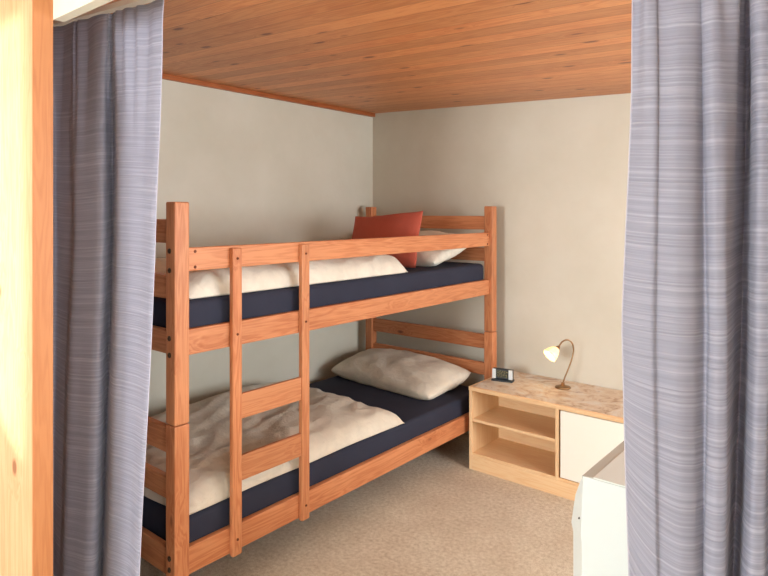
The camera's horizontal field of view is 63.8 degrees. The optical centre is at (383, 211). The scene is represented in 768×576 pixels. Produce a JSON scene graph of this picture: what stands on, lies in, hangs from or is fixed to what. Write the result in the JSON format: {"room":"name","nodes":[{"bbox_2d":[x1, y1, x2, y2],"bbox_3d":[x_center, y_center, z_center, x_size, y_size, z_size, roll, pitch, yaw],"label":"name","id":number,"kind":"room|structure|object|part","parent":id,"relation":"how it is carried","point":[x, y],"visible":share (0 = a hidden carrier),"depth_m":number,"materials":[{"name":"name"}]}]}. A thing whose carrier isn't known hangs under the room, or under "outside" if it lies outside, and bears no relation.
{"room":"bedroom","nodes":[
{"label":"bedroom","id":0,"kind":"room"},
{"bbox_2d":[0,0,31,575],"bbox_3d":[-1.350,0.321,2.036,1.066,2.160,0.052,0,0,40],"label":"wall","id":1,"kind":"structure","parent":0,"point":[15,15],"depth_m":1.75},
{"bbox_2d":[32,0,52,575],"bbox_3d":[-0.937,0.321,1.695,0.006,2.159,0.051,0,0,40],"label":"trim","id":2,"kind":"structure","parent":1,"relation":"attached to","point":[42,10],"depth_m":1.69,"materials":[{"name":"brown wood"}]},
{"bbox_2d":[53,0,112,21],"bbox_3d":[0.265,-0.646,0.751,3.050,0.226,0.030,0,0,40],"label":"lintel","id":3,"kind":"object","parent":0,"point":[63,10],"visible":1,"depth_m":1.65,"materials":[{"name":"white paint"}]},
{"bbox_2d":[148,79,372,416],"bbox_3d":[-1.966,0.251,2.207,0.100,2.300,5.989,0,0,40],"label":"wall","id":4,"kind":"structure","parent":0,"point":[249,169],"depth_m":3.62,"materials":[{"name":"white paint"}]},
{"bbox_2d":[162,73,374,116],"bbox_3d":[-0.900,-0.687,3.397,0.022,0.025,2.597,0,0,40],"label":"trim","id":5,"kind":"structure","parent":4,"relation":"attached to","point":[164,76],"depth_m":3.59,"materials":[{"name":"brown wood"}]},
{"bbox_2d":[140,433,573,575],"bbox_3d":[-0.341,1.451,0.860,4.322,0.100,5.989,0,0,40],"label":"floor","id":6,"kind":"structure","parent":0,"point":[432,514],"depth_m":2.69,"materials":[{"name":"beige carpet"}]},
{"bbox_2d":[141,202,496,575],"bbox_3d":[-0.385,0.684,3.125,0.986,1.433,2.109,0,0,40],"label":"bunk bed","id":7,"kind":"object","parent":6,"relation":"on","point":[175,556],"visible":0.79,"depth_m":2.33,"materials":[{"name":"brown wood"}]},
{"bbox_3d":[-0.683,0.333,2.043,0.055,0.732,0.055,0,0,40],"label":"post","id":8,"kind":"part","parent":7,"relation":"part of","materials":[{"name":"brown wood"}]},
{"bbox_3d":[-0.683,1.051,2.043,0.055,0.699,0.055,0,0,40],"label":"post","id":9,"kind":"part","parent":7,"relation":"part of","materials":[{"name":"brown wood"}]},
{"bbox_2d":[142,376,468,542],"bbox_3d":[-0.386,1.108,3.128,0.885,0.142,1.987,0,0,40],"label":"mattress","id":10,"kind":"object","parent":7,"relation":"on","point":[418,416],"visible":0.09,"depth_m":2.80,"materials":[{"name":"fabric"}]},
{"bbox_2d":[144,381,403,514],"bbox_3d":[-0.613,0.971,2.819,0.847,0.128,1.223,0,0,40],"label":"duvet","id":11,"kind":"object","parent":10,"relation":"on","point":[336,422],"visible":0.56,"depth_m":2.69,"materials":[{"name":"beige fabric"}]},
{"bbox_2d":[331,348,470,399],"bbox_3d":[0.090,0.954,3.757,0.806,0.162,0.413,0,0,43],"label":"pillow","id":12,"kind":"object","parent":10,"relation":"on","point":[403,372],"visible":1,"depth_m":3.61,"materials":[{"name":"beige fabric"}]},
{"bbox_2d":[152,261,482,327],"bbox_3d":[-0.386,0.373,3.128,0.885,0.140,1.987,0,0,40],"label":"mattress","id":13,"kind":"object","parent":7,"relation":"on","point":[215,309],"visible":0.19,"depth_m":2.62,"materials":[{"name":"fabric"}]},
{"bbox_2d":[155,255,407,298],"bbox_3d":[-0.588,0.240,2.835,0.805,0.123,1.257,0,0,40],"label":"duvet","id":14,"kind":"object","parent":13,"relation":"on","point":[211,282],"visible":0.41,"depth_m":2.48,"materials":[{"name":"white fabric"}]},
{"bbox_2d":[352,211,422,267],"bbox_3d":[-0.003,0.147,3.495,0.527,0.307,0.152,0,0,40],"label":"cushion","id":15,"kind":"object","parent":13,"relation":"on","point":[400,224],"visible":0.53,"depth_m":3.42,"materials":[{"name":"fabric"}]},
{"bbox_2d":[416,230,465,266],"bbox_3d":[0.109,0.205,3.722,0.791,0.191,0.420,0,0,40],"label":"pillow","id":16,"kind":"object","parent":13,"relation":"on","point":[425,258],"visible":0.24,"depth_m":3.39,"materials":[{"name":"white fabric"}]},
{"bbox_3d":[-0.033,1.171,2.835,0.024,0.092,1.995,0,0,40],"label":"rail","id":17,"kind":"part","parent":7,"relation":"part of","materials":[{"name":"brown wood"}]},
{"bbox_3d":[-0.033,0.437,2.835,0.024,0.086,1.995,0,0,40],"label":"rail","id":18,"kind":"part","parent":7,"relation":"part of","materials":[{"name":"brown wood"}]},
{"bbox_3d":[-0.033,0.160,2.835,0.024,0.079,1.995,0,0,40],"label":"guard rail","id":19,"kind":"part","parent":7,"relation":"part of","materials":[{"name":"brown wood"}]},
{"bbox_3d":[-0.088,0.333,4.212,0.055,0.732,0.055,0,0,40],"label":"post","id":20,"kind":"part","parent":7,"relation":"part of","materials":[{"name":"brown wood"}]},
{"bbox_3d":[-0.088,1.051,4.212,0.055,0.699,0.055,0,0,40],"label":"post","id":21,"kind":"part","parent":7,"relation":"part of","materials":[{"name":"brown wood"}]},
{"bbox_3d":[0.625,0.333,3.621,0.055,0.732,0.055,0,0,40],"label":"post","id":22,"kind":"part","parent":7,"relation":"part of","materials":[{"name":"brown wood"}]},
{"bbox_3d":[0.625,1.051,3.621,0.055,0.699,0.055,0,0,40],"label":"post","id":23,"kind":"part","parent":7,"relation":"part of","materials":[{"name":"brown wood"}]},
{"bbox_2d":[469,371,623,500],"bbox_3d":[1.067,1.175,3.154,1.202,0.451,0.452,0,0,40],"label":"base cabinet","id":24,"kind":"object","parent":6,"relation":"on","point":[527,431],"visible":0.55,"depth_m":3.21,"materials":[{"name":"brown wood"}]},
{"bbox_3d":[0.613,1.187,3.530,0.018,0.428,0.445,0,0,40],"label":"panel","id":25,"kind":"part","parent":24,"relation":"part of","materials":[{"name":"brown wood"}]},
{"bbox_2d":[491,367,513,382],"bbox_3d":[0.668,0.916,3.468,0.120,0.068,0.052,0,0,27],"label":"desk clock","id":26,"kind":"object","parent":24,"relation":"on","point":[498,374],"visible":1,"depth_m":3.46,"materials":[{"name":"grey plastic"}]},
{"bbox_3d":[0.621,0.911,3.479,0.020,0.053,0.006,0,0,27],"label":"panel","id":27,"kind":"part","parent":26,"relation":"part of","materials":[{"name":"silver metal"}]},
{"bbox_2d":[472,406,554,441],"bbox_3d":[0.756,1.131,3.315,0.477,0.015,0.291,0,0,40],"label":"shelf","id":28,"kind":"object","parent":24,"relation":"attached to","point":[527,421],"depth_m":3.34,"materials":[{"name":"brown wood"}]},
{"bbox_3d":[1.113,1.187,3.215,1.154,0.428,0.010,0,0,40],"label":"panel","id":29,"kind":"part","parent":24,"relation":"part of","materials":[{"name":"brown wood"}]},
{"bbox_2d":[543,339,573,389],"bbox_3d":[0.943,0.818,3.320,0.165,0.264,0.084,0,0,-20],"label":"table lamp","id":30,"kind":"object","parent":24,"relation":"on","point":[551,353],"visible":1,"depth_m":3.32,"materials":[{"name":"brown metal"}]},
{"bbox_3d":[0.909,0.754,3.313,0.064,0.082,0.082,-37,-13,-19],"label":"lamp shade","id":31,"kind":"part","parent":30,"relation":"part of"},
{"bbox_3d":[1.121,1.141,2.833,0.646,0.329,0.018,0,0,40],"label":"door","id":32,"kind":"part","parent":24,"relation":"part of","materials":[{"name":"white laminate"}]},
{"bbox_2d":[571,441,627,575],"bbox_3d":[0.862,0.999,1.460,0.656,0.803,0.611,0,0,40],"label":"cabinet","id":33,"kind":"object","parent":6,"relation":"on","point":[599,523],"visible":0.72,"depth_m":1.39,"materials":[{"name":"white wood"}]},
{"bbox_3d":[0.880,0.603,1.446,0.610,0.007,0.610,0,0,40],"label":"frame","id":34,"kind":"part","parent":33,"relation":"part of","materials":[{"name":"grey wood"}]},
{"bbox_3d":[0.688,0.976,1.212,0.608,0.749,0.006,0,0,40],"label":"panel","id":35,"kind":"part","parent":33,"relation":"part of","materials":[{"name":"white wood"}]},
{"bbox_3d":[0.866,0.601,1.432,0.554,0.007,0.570,0,0,40],"label":"lid","id":36,"kind":"part","parent":33,"relation":"part of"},
{"bbox_2d":[102,0,631,112],"bbox_3d":[0.675,-0.716,2.084,4.122,0.370,2.607,0,0,40],"label":"ceiling","id":37,"kind":"structure","parent":0,"point":[372,56],"depth_m":2.44,"materials":[{"name":"brown wood"}]},
{"bbox_2d":[53,0,155,26],"bbox_3d":[0.064,-0.567,1.213,3.653,0.230,0.028,0,0,38],"label":"rail","id":38,"kind":"object","parent":37,"relation":"attached to","point":[119,5],"visible":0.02,"depth_m":1.91,"materials":[{"name":"beige plastic"}]},
{"bbox_2d":[53,0,163,575],"bbox_3d":[-0.903,0.362,1.982,0.721,2.017,0.111,0,0,31],"label":"curtain","id":39,"kind":"object","parent":38,"relation":"hanging from","point":[107,68],"visible":0.81,"depth_m":1.96,"materials":[{"name":"grey fabric"}]},
{"bbox_2d":[621,0,767,575],"bbox_3d":[0.561,0.420,0.947,0.345,1.900,0.191,0,0,31],"label":"curtain","id":40,"kind":"object","parent":38,"relation":"hanging from","point":[694,327],"visible":1,"depth_m":0.92,"materials":[{"name":"grey fabric"}]},
{"bbox_2d":[373,93,630,433],"bbox_3d":[1.577,0.251,3.094,4.222,2.300,0.100,0,0,40],"label":"wall","id":41,"kind":"structure","parent":0,"point":[554,172],"depth_m":3.63,"materials":[{"name":"white paint"}]}
]}

